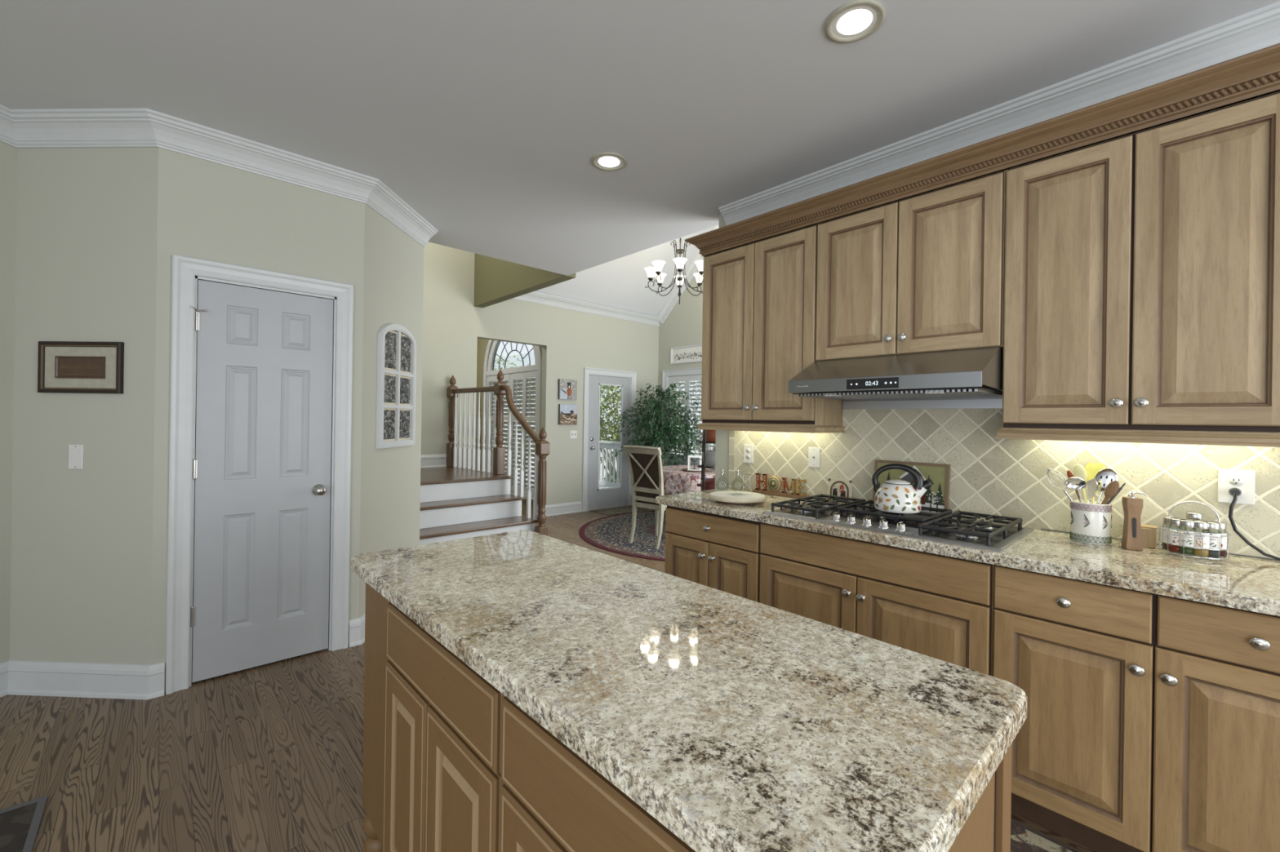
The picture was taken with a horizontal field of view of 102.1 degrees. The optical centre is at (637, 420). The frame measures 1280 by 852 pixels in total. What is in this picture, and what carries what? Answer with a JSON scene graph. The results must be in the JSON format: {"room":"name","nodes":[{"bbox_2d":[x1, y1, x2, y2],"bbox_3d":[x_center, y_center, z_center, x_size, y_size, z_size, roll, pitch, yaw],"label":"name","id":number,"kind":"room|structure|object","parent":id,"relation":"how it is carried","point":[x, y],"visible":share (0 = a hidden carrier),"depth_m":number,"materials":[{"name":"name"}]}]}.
{"room":"kitchen","nodes":[
{"label":"kitchen","id":0,"kind":"room"},
{"bbox_2d":[0,141,17,663],"bbox_3d":[-3.113,-0.066,1.302,0.120,2.740,2.623,1,0,2],"label":"wall","id":1,"kind":"structure","parent":0,"point":[8,153],"depth_m":2.46,"materials":[{"name":"paint"}]},
{"bbox_2d":[0,660,164,699],"bbox_3d":[-3.025,1.229,1.350,0.725,0.152,2.644,1,0,18],"label":"baseboard","id":2,"kind":"structure","parent":1,"relation":"attached to","point":[20,677],"depth_m":2.46,"materials":[{"name":"white paint"}]},
{"bbox_2d":[0,104,437,247],"bbox_3d":[-2.587,-1.366,2.063,1.092,0.125,4.168,1,0,26],"label":"trim","id":3,"kind":"structure","parent":1,"relation":"attached to","point":[69,128],"depth_m":2.51,"materials":[{"name":"white paint"}]},
{"bbox_2d":[9,147,158,665],"bbox_3d":[-2.651,-0.059,2.537,0.707,2.740,0.120,1,0,2],"label":"wall","id":4,"kind":"structure","parent":0,"point":[86,228],"depth_m":2.48,"materials":[{"name":"paint"}]},
{"bbox_2d":[68,444,84,469],"bbox_3d":[-2.688,0.173,2.473,0.070,0.116,0.011,1,0,2],"label":"light switch","id":5,"kind":"object","parent":4,"relation":"attached to","point":[75,451],"visible":1,"depth_m":2.47,"materials":[{"name":"white plastic"}]},
{"bbox_2d":[37,341,124,393],"bbox_3d":[-2.658,-0.253,2.467,0.410,0.245,0.021,1,0,2],"label":"framed plaque","id":6,"kind":"object","parent":4,"relation":"attached to","point":[63,366],"visible":1,"depth_m":2.47,"materials":[{"name":"paint"}]},
{"bbox_2d":[151,147,364,693],"bbox_3d":[-2.011,-0.050,2.813,0.900,2.740,0.120,1,0,-43],"label":"wall","id":7,"kind":"structure","parent":0,"point":[208,211],"depth_m":2.67,"materials":[{"name":"paint"}]},
{"bbox_2d":[165,253,353,694],"bbox_3d":[-1.995,0.262,2.788,0.788,2.117,0.182,1,0,-43],"label":"door","id":8,"kind":"structure","parent":7,"relation":"in","point":[261,360],"depth_m":2.74,"materials":[{"name":"white paint"}]},
{"bbox_2d":[358,204,423,617],"bbox_3d":[-1.685,-0.045,3.465,0.120,2.740,0.776,1,0,2],"label":"wall","id":9,"kind":"structure","parent":0,"point":[393,291],"depth_m":3.36,"materials":[{"name":"paint"}]},
{"bbox_2d":[348,613,364,647],"bbox_3d":[-1.634,1.250,3.434,0.062,0.152,0.834,1,0,5],"label":"baseboard","id":10,"kind":"structure","parent":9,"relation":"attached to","point":[356,626],"depth_m":3.06,"materials":[{"name":"white paint"}]},
{"bbox_2d":[375,324,416,448],"bbox_3d":[-1.607,-0.231,3.466,0.030,0.815,0.468,1,0,2],"label":"picture frame","id":11,"kind":"object","parent":9,"relation":"attached to","point":[396,345],"visible":1,"depth_m":3.44,"materials":[{"name":"paint"}]},
{"bbox_2d":[383,408,395,441],"bbox_3d":[-1.621,0.027,3.365,0.001,0.214,0.178,1,0,2],"label":"photograph","id":12,"kind":"object","parent":11,"relation":"attached to","point":[389,414],"depth_m":3.38,"materials":[{"name":"paper"}]},
{"bbox_2d":[384,373,395,404],"bbox_3d":[-1.618,-0.204,3.365,0.001,0.200,0.178,1,0,2],"label":"photograph","id":13,"kind":"object","parent":11,"relation":"on","point":[389,378],"depth_m":3.38,"materials":[{"name":"paper"}]},
{"bbox_2d":[384,330,396,370],"bbox_3d":[-1.614,-0.458,3.365,0.001,0.261,0.178,1,0,2],"label":"photograph","id":14,"kind":"object","parent":11,"relation":"on","point":[390,346],"depth_m":3.38,"materials":[{"name":"paper"}]},
{"bbox_2d":[399,408,410,439],"bbox_3d":[-1.613,0.027,3.569,0.001,0.214,0.178,1,0,2],"label":"photograph","id":15,"kind":"object","parent":11,"relation":"attached to","point":[404,414],"depth_m":3.58,"materials":[{"name":"paper"}]},
{"bbox_2d":[400,375,410,405],"bbox_3d":[-1.610,-0.204,3.569,0.001,0.200,0.178,1,0,2],"label":"photograph","id":16,"kind":"object","parent":11,"relation":"on","point":[405,380],"depth_m":3.58,"materials":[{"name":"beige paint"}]},
{"bbox_2d":[400,333,411,373],"bbox_3d":[-1.606,-0.458,3.569,0.001,0.261,0.178,1,0,2],"label":"photograph","id":17,"kind":"object","parent":11,"relation":"on","point":[405,339],"depth_m":3.57,"materials":[{"name":"paper"}]},
{"bbox_2d":[475,338,542,513],"bbox_3d":[-2.343,-0.335,8.491,0.120,3.300,3.150,1,0,-43],"label":"wall","id":18,"kind":"structure","parent":0,"point":[482,344],"depth_m":8.72,"materials":[{"name":"beige paint"}]},
{"bbox_2d":[482,339,542,500],"bbox_3d":[-1.959,-0.256,8.009,0.130,2.775,1.800,1,0,-43],"label":"window","id":19,"kind":"structure","parent":18,"relation":"in","point":[511,375],"depth_m":7.82,"materials":[{"name":"white paint"}]},
{"bbox_2d":[474,253,575,307],"bbox_3d":[-1.306,-2.639,5.760,0.120,2.460,1.980,1,0,-43],"label":"wall","id":20,"kind":"structure","parent":0,"point":[496,281],"depth_m":5.90,"materials":[{"name":"paint"}]},
{"bbox_2d":[421,242,658,528],"bbox_3d":[-1.413,-1.271,7.111,4.930,5.200,0.120,1,0,-43],"label":"wall","id":21,"kind":"structure","parent":0,"point":[571,341],"depth_m":6.96,"materials":[{"name":"paint"}]},
{"bbox_2d":[420,453,446,468],"bbox_3d":[-2.294,0.480,5.400,1.110,0.152,1.230,1,0,-43],"label":"baseboard","id":22,"kind":"structure","parent":21,"relation":"attached to","point":[426,460],"depth_m":6.11,"materials":[{"name":"white paint"}]},
{"bbox_2d":[544,501,582,516],"bbox_3d":[-1.103,1.258,7.415,0.666,0.152,0.146,1,0,-43],"label":"baseboard","id":23,"kind":"structure","parent":21,"relation":"attached to","point":[573,507],"depth_m":7.37,"materials":[{"name":"white paint"}]},
{"bbox_2d":[557,378,577,399],"bbox_3d":[-1.001,-0.440,7.393,0.305,0.286,0.041,1,0,-43],"label":"picture","id":24,"kind":"object","parent":21,"relation":"attached to","point":[567,388],"visible":1,"depth_m":7.37,"materials":[{"name":"paint"}]},
{"bbox_2d":[558,404,577,424],"bbox_3d":[-0.998,-0.085,7.400,0.314,0.290,0.041,1,0,-43],"label":"picture","id":25,"kind":"object","parent":21,"relation":"attached to","point":[567,414],"visible":1,"depth_m":7.37,"materials":[{"name":"paint"}]},
{"bbox_2d":[512,291,662,326],"bbox_3d":[-0.762,-1.649,7.555,3.140,0.125,0.104,1,0,-43],"label":"trim","id":26,"kind":"structure","parent":21,"relation":"attached to","point":[532,297],"depth_m":7.58,"materials":[{"name":"white paint"}]},
{"bbox_2d":[581,367,636,511],"bbox_3d":[-0.459,0.283,7.984,1.044,2.121,0.187,1,0,-43],"label":"door","id":27,"kind":"structure","parent":21,"relation":"in","point":[593,498],"depth_m":7.82,"materials":[{"name":"white paint"}]},
{"bbox_2d":[0,505,1096,851],"bbox_3d":[-1.140,1.373,3.462,9.430,0.080,12.600,1,0,-43],"label":"floor","id":28,"kind":"structure","parent":0,"point":[268,757],"depth_m":2.01,"materials":[{"name":"brown wood"}]},
{"bbox_2d":[0,795,48,851],"bbox_3d":[-2.163,1.312,1.119,1.085,0.012,0.872,1,0,-43],"label":"floor mat","id":29,"kind":"object","parent":28,"relation":"on","point":[20,824],"visible":1,"depth_m":1.68,"materials":[{"name":"fabric"}]},
{"bbox_2d":[419,466,537,545],"bbox_3d":[-1.949,0.941,5.137,1.260,0.760,2.087,1,0,-43],"label":"staircase","id":30,"kind":"structure","parent":28,"relation":"on","point":[482,504],"depth_m":4.87,"materials":[{"name":"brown wood"}]},
{"bbox_2d":[446,375,457,466],"bbox_3d":[-2.224,0.005,6.200,0.100,1.100,0.100,1,0,-43],"label":"newel post","id":31,"kind":"object","parent":30,"relation":"on","point":[450,394],"visible":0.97,"depth_m":6.17,"materials":[{"name":"brown wood"}]},
{"bbox_2d":[471,392,475,470],"bbox_3d":[-1.852,0.122,5.842,0.036,0.875,0.035,1,0,-43],"label":"baluster","id":32,"kind":"object","parent":30,"relation":"on","point":[473,460],"visible":1,"depth_m":5.83,"materials":[{"name":"white paint"}]},
{"bbox_2d":[475,392,479,471],"bbox_3d":[-1.773,0.123,5.765,0.036,0.875,0.035,1,0,-43],"label":"baluster","id":33,"kind":"object","parent":30,"relation":"on","point":[477,460],"visible":1,"depth_m":5.75,"materials":[{"name":"white paint"}]},
{"bbox_2d":[480,391,485,471],"bbox_3d":[-1.693,0.125,5.687,0.036,0.875,0.035,1,0,-43],"label":"baluster","id":34,"kind":"object","parent":30,"relation":"on","point":[483,451],"visible":1,"depth_m":5.68,"materials":[{"name":"white paint"}]},
{"bbox_2d":[486,391,490,472],"bbox_3d":[-1.614,0.126,5.610,0.036,0.875,0.035,1,0,-43],"label":"baluster","id":35,"kind":"object","parent":30,"relation":"on","point":[488,451],"visible":1,"depth_m":5.60,"materials":[{"name":"white paint"}]},
{"bbox_2d":[493,369,506,475],"bbox_3d":[-1.457,0.014,5.460,0.100,1.106,0.100,1,0,-43],"label":"newel post","id":36,"kind":"object","parent":30,"relation":"on","point":[499,451],"visible":1,"depth_m":5.43,"materials":[{"name":"brown wood"}]},
{"bbox_2d":[452,386,493,393],"bbox_3d":[-1.833,-0.343,5.831,0.965,0.054,0.064,1,0,44],"label":"handrail","id":37,"kind":"object","parent":36,"relation":"attached to","point":[480,389],"visible":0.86,"depth_m":5.80,"materials":[{"name":"brown wood"}]},
{"bbox_2d":[500,385,540,443],"bbox_3d":[-1.174,-0.069,5.195,0.673,0.597,0.066,1,0,43],"label":"handrail","id":38,"kind":"object","parent":36,"relation":"attached to","point":[515,412],"visible":0.97,"depth_m":5.21,"materials":[{"name":"brown wood"}]},
{"bbox_2d":[506,409,511,475],"bbox_3d":[-1.324,0.228,5.333,0.036,0.684,0.035,1,0,-43],"label":"baluster","id":39,"kind":"object","parent":30,"relation":"on","point":[508,451],"visible":0.99,"depth_m":5.32,"materials":[{"name":"white paint"}]},
{"bbox_2d":[513,419,517,496],"bbox_3d":[-1.235,0.378,5.241,0.036,0.767,0.035,1,0,-43],"label":"baluster","id":40,"kind":"object","parent":30,"relation":"on","point":[515,471],"visible":1,"depth_m":5.23,"materials":[{"name":"white paint"}]},
{"bbox_2d":[519,427,524,497],"bbox_3d":[-1.155,0.418,5.159,0.036,0.688,0.035,1,0,-43],"label":"baluster","id":41,"kind":"object","parent":30,"relation":"on","point":[522,452],"visible":1,"depth_m":5.15,"materials":[{"name":"white paint"}]},
{"bbox_2d":[526,437,531,518],"bbox_3d":[-1.062,0.561,5.062,0.036,0.785,0.035,1,0,-43],"label":"baluster","id":42,"kind":"object","parent":30,"relation":"on","point":[529,465],"visible":1,"depth_m":5.05,"materials":[{"name":"white paint"}]},
{"bbox_2d":[533,453,537,519],"bbox_3d":[-0.980,0.603,4.978,0.036,0.704,0.035,1,0,-43],"label":"baluster","id":43,"kind":"object","parent":30,"relation":"on","point":[535,474],"visible":0.92,"depth_m":4.97,"materials":[{"name":"white paint"}]},
{"bbox_2d":[534,426,550,536],"bbox_3d":[-0.914,0.699,4.936,0.100,1.275,0.100,1,0,-43],"label":"newel post","id":44,"kind":"object","parent":28,"relation":"on","point":[542,446],"visible":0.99,"depth_m":4.91,"materials":[{"name":"brown wood"}]},
{"bbox_2d":[590,505,648,515],"bbox_3d":[-0.264,1.342,7.727,0.790,0.008,0.430,1,0,-43],"label":"door mat","id":45,"kind":"object","parent":28,"relation":"on","point":[619,510],"visible":0.96,"depth_m":7.67,"materials":[{"name":"fabric"}]},
{"bbox_2d":[578,510,666,561],"bbox_3d":[0.737,1.356,6.344,2.900,0.010,2.900,1,0,-43],"label":"round rug","id":46,"kind":"object","parent":28,"relation":"on","point":[611,533],"visible":0.27,"depth_m":6.03,"materials":[{"name":"carpet"}]},
{"bbox_2d":[622,445,670,549],"bbox_3d":[0.194,0.806,5.675,0.490,1.074,0.610,1,0,41],"label":"dining chair","id":47,"kind":"object","parent":46,"relation":"on","point":[645,463],"visible":0.77,"depth_m":5.54,"materials":[{"name":"beige paint"}]},
{"bbox_3d":[0.881,0.984,6.444,1.320,0.731,1.320,1,0,-43],"label":"dining table","id":48,"kind":"object","parent":46,"relation":"on","visible":0},
{"bbox_2d":[651,464,715,494],"bbox_3d":[0.883,0.766,6.448,1.446,0.315,1.446,1,0,-43],"label":"tablecloth","id":49,"kind":"object","parent":48,"relation":"on","point":[676,481],"visible":0.3,"depth_m":5.94,"materials":[{"name":"fabric"}]},
{"bbox_2d":[613,382,706,510],"bbox_3d":[0.341,0.386,7.703,1.216,1.937,1.307,1,0,-43],"label":"ficus tree","id":50,"kind":"object","parent":28,"relation":"on","point":[659,428],"visible":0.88,"depth_m":7.73,"materials":[{"name":"green plant"}]},
{"bbox_2d":[362,582,1012,851],"bbox_3d":[-0.125,0.911,1.241,0.601,0.875,1.560,1,0,-43],"label":"kitchen island","id":51,"kind":"object","parent":28,"relation":"on","point":[451,763],"visible":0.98,"depth_m":1.03,"materials":[{"name":"brown wood"}]},
{"bbox_2d":[350,529,1026,851],"bbox_3d":[-0.125,0.454,1.244,0.637,0.038,1.620,1,0,-43],"label":"island countertop","id":52,"kind":"structure","parent":51,"relation":"on","point":[738,724],"depth_m":0.83,"materials":[{"name":"stone"}]},
{"bbox_2d":[697,430,715,490],"bbox_3d":[0.608,0.690,4.028,0.302,1.340,0.302,1,0,2],"label":"stand","id":53,"kind":"object","parent":28,"relation":"on","point":[703,442],"visible":0.18,"depth_m":3.93,"materials":[{"name":"metal"}]},
{"bbox_2d":[664,505,761,602],"bbox_3d":[0.577,0.922,2.929,0.653,0.874,0.638,1,0,-43],"label":"base cabinet","id":54,"kind":"object","parent":28,"relation":"on","point":[721,553],"visible":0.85,"depth_m":2.69,"materials":[{"name":"brown wood"}]},
{"bbox_2d":[655,488,1279,616],"bbox_3d":[1.171,0.474,2.303,0.648,0.039,2.458,1,0,-43],"label":"countertop","id":55,"kind":"structure","parent":54,"relation":"on","point":[1237,582],"depth_m":1.71,"materials":[{"name":"stone"}]},
{"bbox_2d":[709,490,765,505],"bbox_3d":[0.545,0.424,2.835,0.304,0.040,0.304,1,0,-43],"label":"round board","id":56,"kind":"object","parent":55,"relation":"on","point":[730,497],"visible":1,"depth_m":2.75,"materials":[{"name":"white paint"}]},
{"bbox_2d":[751,473,808,498],"bbox_3d":[0.849,0.389,3.076,0.040,0.120,0.372,1,0,-43],"label":"home sign","id":57,"kind":"object","parent":55,"relation":"on","point":[774,483],"visible":1,"depth_m":3.08,"materials":[{"name":"brown wood"}]},
{"bbox_2d":[827,477,853,503],"bbox_3d":[1.099,0.386,2.817,0.033,0.135,0.148,1,0,-43],"label":"tile plaque","id":58,"kind":"object","parent":55,"relation":"on","point":[837,487],"visible":0.6,"depth_m":2.81,"materials":[{"name":"beige paint"}]},
{"bbox_2d":[763,493,1034,551],"bbox_3d":[1.130,0.428,2.327,0.548,0.050,0.960,1,0,-43],"label":"gas cooktop","id":59,"kind":"object","parent":55,"relation":"in","point":[980,534],"visible":0.95,"depth_m":2.19,"materials":[{"name":"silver metal"}]},
{"bbox_2d":[871,463,933,513],"bbox_3d":[1.177,0.301,2.334,0.193,0.210,0.206,1,0,-19],"label":"kettle","id":60,"kind":"object","parent":59,"relation":"on","point":[896,496],"visible":1,"depth_m":2.28,"materials":[{"name":"white ceramic"}]},
{"bbox_2d":[871,459,951,516],"bbox_3d":[1.339,0.330,2.548,0.040,0.250,0.345,1,0,-43],"label":"board","id":61,"kind":"object","parent":55,"relation":"on","point":[937,496],"visible":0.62,"depth_m":2.48,"materials":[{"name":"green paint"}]},
{"bbox_2d":[1069,499,1111,545],"bbox_3d":[1.725,0.386,1.971,0.122,0.151,0.120,1,0,-43],"label":"utensil crock","id":62,"kind":"object","parent":55,"relation":"on","point":[1091,523],"visible":0.97,"depth_m":1.93,"materials":[{"name":"white ceramic"}]},
{"bbox_2d":[1063,476,1087,502],"bbox_3d":[1.686,0.326,1.958,0.122,0.224,0.056,1,0,7],"label":"ladle","id":63,"kind":"object","parent":62,"relation":"in","point":[1075,483],"visible":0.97,"depth_m":1.97,"materials":[{"name":"silver metal"}]},
{"bbox_2d":[1063,476,1087,490],"bbox_3d":[1.660,0.240,1.961,0.054,0.053,0.067,1,0,-43],"label":"bowl","id":64,"kind":"object","parent":63,"relation":"on","point":[1075,483],"depth_m":1.97,"materials":[{"name":"silver metal"}]},
{"bbox_2d":[1084,462,1105,502],"bbox_3d":[1.748,0.302,1.982,0.074,0.274,0.061,1,0,-43],"label":"turner","id":65,"kind":"object","parent":62,"relation":"in","point":[1091,468],"visible":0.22,"depth_m":2.00,"materials":[{"name":"yellow plastic"}]},
{"bbox_2d":[1094,467,1118,503],"bbox_3d":[1.755,0.308,1.957,0.091,0.260,0.025,1,0,34],"label":"slotted spoon","id":66,"kind":"object","parent":62,"relation":"in","point":[1104,477],"visible":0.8,"depth_m":1.95,"materials":[{"name":"silver metal"}]},
{"bbox_2d":[1100,480,1119,504],"bbox_3d":[1.735,0.330,1.939,0.015,0.220,0.112,1,0,-17],"label":"wooden spoon","id":67,"kind":"object","parent":62,"relation":"in","point":[1112,489],"visible":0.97,"depth_m":1.91,"materials":[{"name":"brown wood"}]},
{"bbox_2d":[1120,491,1147,551],"bbox_3d":[1.788,0.358,1.858,0.063,0.209,0.045,1,0,25],"label":"pepper mill","id":68,"kind":"object","parent":55,"relation":"on","point":[1131,540],"visible":1,"depth_m":1.85,"materials":[{"name":"brown wood"}]},
{"bbox_2d":[1140,524,1157,548],"bbox_3d":[1.867,0.427,1.921,0.074,0.075,0.087,1,0,-43],"label":"box","id":69,"kind":"object","parent":55,"relation":"on","point":[1148,532],"visible":0.52,"depth_m":1.88,"materials":[{"name":"brown wood"}]},
{"bbox_2d":[1158,501,1231,559],"bbox_3d":[1.911,0.371,1.779,0.172,0.187,0.172,1,0,-43],"label":"spice rack","id":70,"kind":"object","parent":55,"relation":"on","point":[1178,504],"visible":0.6,"depth_m":1.74,"materials":[{"name":"silver metal"}]},
{"bbox_2d":[1168,518,1186,552],"bbox_3d":[1.853,0.395,1.776,0.046,0.114,0.045,1,0,-43],"label":"spice jar","id":71,"kind":"object","parent":70,"relation":"in","point":[1173,536],"visible":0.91,"depth_m":1.77,"materials":[{"name":"clear glass"}]},
{"bbox_2d":[1178,519,1195,554],"bbox_3d":[1.861,0.395,1.750,0.046,0.114,0.045,1,0,-43],"label":"spice jar","id":72,"kind":"object","parent":70,"relation":"in","point":[1188,539],"visible":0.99,"depth_m":1.74,"materials":[{"name":"clear glass"}]},
{"bbox_2d":[1158,525,1231,559],"bbox_3d":[1.910,0.421,1.779,0.172,0.087,0.172,1,0,-43],"label":"wire basket","id":73,"kind":"object","parent":70,"relation":"on","point":[1228,548],"depth_m":1.73,"materials":[{"name":"silver metal"}]},
{"bbox_2d":[1192,520,1209,556],"bbox_3d":[1.881,0.395,1.730,0.046,0.114,0.045,1,0,-43],"label":"spice jar","id":74,"kind":"object","parent":70,"relation":"in","point":[1197,524],"visible":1,"depth_m":1.71,"materials":[{"name":"clear glass"}]},
{"bbox_2d":[1201,520,1221,557],"bbox_3d":[1.909,0.396,1.722,0.046,0.114,0.045,1,0,-43],"label":"spice jar","id":75,"kind":"object","parent":70,"relation":"in","point":[1214,541],"visible":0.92,"depth_m":1.70,"materials":[{"name":"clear glass"}]},
{"bbox_2d":[1228,488,1279,560],"bbox_3d":[2.117,0.350,1.707,0.033,0.234,0.222,1,0,-43],"label":"lead","id":76,"kind":"object","parent":55,"relation":"on","point":[1235,492],"visible":1,"depth_m":1.77,"materials":[{"name":"black plastic"}]},
{"bbox_2d":[759,522,993,675],"bbox_3d":[1.117,0.930,2.346,0.653,0.874,0.949,1,0,-43],"label":"base cabinet","id":77,"kind":"object","parent":28,"relation":"on","point":[938,606],"visible":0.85,"depth_m":2.06,"materials":[{"name":"brown wood"}]},
{"bbox_2d":[1010,819,1079,851],"bbox_3d":[1.442,1.367,1.052,0.717,0.009,1.355,1,0,-43],"label":"runner rug","id":78,"kind":"object","parent":28,"relation":"on","point":[1023,838],"visible":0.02,"depth_m":1.67,"materials":[{"name":"carpet"}]},
{"bbox_2d":[991,564,1279,851],"bbox_3d":[1.716,0.939,1.699,0.653,0.874,0.812,1,0,-43],"label":"base cabinet","id":79,"kind":"object","parent":28,"relation":"on","point":[1152,723],"visible":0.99,"depth_m":1.52,"materials":[{"name":"brown wood"}]},
{"bbox_2d":[517,475,612,489],"bbox_3d":[-1.834,1.363,10.092,2.780,0.040,4.755,1,0,-43],"label":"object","id":80,"kind":"structure","parent":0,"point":[601,486],"depth_m":10.73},
{"bbox_2d":[520,433,620,487],"bbox_3d":[-1.184,0.818,10.636,0.140,1.070,4.600,1,0,-43],"label":"deck railing","id":81,"kind":"object","parent":80,"relation":"on","point":[607,445],"visible":0.12,"depth_m":9.92,"materials":[{"name":"white paint"}]},
{"bbox_2d":[534,226,712,316],"bbox_3d":[0.828,-2.652,5.943,3.260,2.670,4.850,1,0,-43],"label":"ceiling","id":82,"kind":"structure","parent":0,"point":[620,283],"depth_m":7.64,"materials":[{"name":"paint"}]},
{"bbox_2d":[644,238,703,304],"bbox_3d":[0.524,-2.450,6.311,0.821,2.075,0.821,1,0,-18],"label":"chandelier","id":83,"kind":"object","parent":82,"relation":"hanging from","point":[679,262],"visible":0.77,"depth_m":6.29,"materials":[{"name":"glass"}]},
{"bbox_2d":[0,0,1279,275],"bbox_3d":[-0.480,-1.467,0.321,6.070,0.140,7.150,1,0,-43],"label":"ceiling","id":84,"kind":"structure","parent":0,"point":[488,119],"depth_m":2.12,"materials":[{"name":"paint"}]},
{"bbox_2d":[591,151,626,170],"bbox_3d":[-0.154,-1.387,2.776,0.192,0.009,0.192,1,0,-43],"label":"recessed light","id":85,"kind":"object","parent":84,"relation":"in","point":[607,161],"visible":1,"depth_m":2.77,"materials":[{"name":"glass"}]},
{"bbox_2d":[824,0,884,43],"bbox_3d":[0.748,-1.373,1.786,0.192,0.009,0.192,1,0,-43],"label":"recessed light","id":86,"kind":"object","parent":84,"relation":"in","point":[855,20],"visible":1,"depth_m":1.78,"materials":[{"name":"paint"}]},
{"bbox_2d":[657,270,702,462],"bbox_3d":[1.959,-1.285,7.009,0.120,5.330,4.850,1,0,-43],"label":"wall","id":87,"kind":"structure","parent":0,"point":[682,326],"depth_m":8.27,"materials":[{"name":"paint"}]},
{"bbox_2d":[670,343,702,364],"bbox_3d":[0.875,-1.042,8.067,0.026,0.270,0.990,1,0,-43],"label":"framed print","id":88,"kind":"object","parent":87,"relation":"attached to","point":[690,353],"visible":0.67,"depth_m":8.19,"materials":[{"name":"paper"}]},
{"bbox_2d":[656,224,719,324],"bbox_3d":[1.110,-2.727,7.796,0.090,2.272,2.272,1,0,-43],"label":"trim","id":89,"kind":"structure","parent":87,"relation":"attached to","point":[692,268],"depth_m":8.28,"materials":[{"name":"white paint"}]},
{"bbox_2d":[661,367,715,466],"bbox_3d":[1.052,-0.029,7.890,0.114,1.570,1.890,1,0,-43],"label":"window","id":90,"kind":"structure","parent":87,"relation":"in","point":[695,372],"depth_m":8.19,"materials":[{"name":"white paint"}]},
{"bbox_2d":[715,214,728,488],"bbox_3d":[2.340,0.016,1.623,0.130,2.740,5.200,1,0,-43],"label":"wall","id":91,"kind":"structure","parent":0,"point":[722,447],"depth_m":3.45,"materials":[{"name":"paint"}]},
{"bbox_2d":[728,431,735,488],"bbox_3d":[0.617,0.234,3.376,0.012,0.422,0.047,1,0,-43],"label":"trim","id":92,"kind":"structure","parent":91,"relation":"attached to","point":[731,433],"depth_m":3.37,"materials":[{"name":"stone"}]},
{"bbox_2d":[697,223,845,433],"bbox_3d":[0.749,-0.469,2.986,0.361,1.062,0.784,1,0,-43],"label":"upper cabinet","id":93,"kind":"object","parent":91,"relation":"attached to","point":[759,321],"visible":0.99,"depth_m":2.84,"materials":[{"name":"brown wood"}]},
{"bbox_2d":[808,447,820,467],"bbox_3d":[1.002,0.210,2.943,0.011,0.112,0.070,1,0,-43],"label":"light switch","id":94,"kind":"object","parent":91,"relation":"attached to","point":[814,453],"visible":1,"depth_m":2.94,"materials":[{"name":"white plastic"}]},
{"bbox_2d":[815,170,1005,361],"bbox_3d":[1.274,-0.643,2.421,0.361,0.698,0.788,1,0,-43],"label":"upper cabinet","id":95,"kind":"object","parent":91,"relation":"attached to","point":[924,273],"visible":1,"depth_m":2.27,"materials":[{"name":"brown wood"}]},
{"bbox_2d":[788,346,1003,409],"bbox_3d":[1.186,-0.177,2.347,0.578,0.234,0.782,1,0,-43],"label":"range hood","id":96,"kind":"object","parent":95,"relation":"attached to","point":[965,379],"visible":0.97,"depth_m":2.20,"materials":[{"name":"silver metal"}]},
{"bbox_2d":[718,1,1279,226],"bbox_3d":[2.301,-1.293,1.514,0.104,0.125,5.120,1,0,-43],"label":"trim","id":97,"kind":"structure","parent":91,"relation":"attached to","point":[1258,29],"depth_m":2.15,"materials":[{"name":"white paint"}]},
{"bbox_2d":[734,408,1279,560],"bbox_3d":[1.440,0.115,2.488,0.012,0.686,2.371,1,0,-43],"label":"backsplash","id":98,"kind":"structure","parent":91,"relation":"attached to","point":[990,475],"depth_m":2.26,"materials":[{"name":"tile"}]},
{"bbox_2d":[995,91,1279,447],"bbox_3d":[1.790,-0.454,1.860,0.361,1.062,0.774,1,0,-43],"label":"upper cabinet","id":99,"kind":"object","parent":91,"relation":"attached to","point":[1142,270],"visible":1,"depth_m":1.72,"materials":[{"name":"brown wood"}]},
{"bbox_2d":[684,43,1279,257],"bbox_3d":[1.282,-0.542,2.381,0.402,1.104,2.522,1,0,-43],"label":"crown molding","id":100,"kind":"structure","parent":99,"relation":"attached to","point":[1255,74],"depth_m":1.94,"materials":[{"name":"brown wood"}]},
{"bbox_2d":[1217,468,1255,505],"bbox_3d":[2.071,0.229,1.790,0.009,0.117,0.084,1,0,-43],"label":"power outlet","id":101,"kind":"object","parent":91,"relation":"attached to","point":[1243,480],"visible":0.99,"depth_m":1.79,"materials":[{"name":"white plastic"}]},
{"label":"outside","id":102,"kind":"structure","parent":0,"visible":0},
{"bbox_2d":[492,442,713,480],"bbox_3d":[9.328,2.341,22.294,36.000,0.100,60.000,1,0,-43],"label":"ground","id":103,"kind":"structure","parent":102,"point":[696,451],"depth_m":28.85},
{"bbox_2d":[492,354,535,471],"bbox_3d":[-4.213,-0.038,16.627,3.620,4.285,4.604,1,0,-43],"label":"shrub","id":104,"kind":"object","parent":103,"relation":"on","point":[514,356],"visible":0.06,"depth_m":16.44,"materials":[{"name":"green plant"}]},
{"bbox_2d":[599,382,684,479],"bbox_3d":[-0.273,0.185,12.544,2.959,3.948,2.976,1,0,-6],"label":"tree","id":105,"kind":"object","parent":103,"relation":"on","point":[616,437],"visible":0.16,"depth_m":11.90,"materials":[{"name":"green plant"}]},
{"bbox_2d":[672,380,715,455],"bbox_3d":[2.338,-0.612,16.405,4.704,5.630,4.864,1,0,-34],"label":"shrub","id":106,"kind":"object","parent":103,"relation":"on","point":[681,393],"visible":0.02,"depth_m":15.82,"materials":[{"name":"green plant"}]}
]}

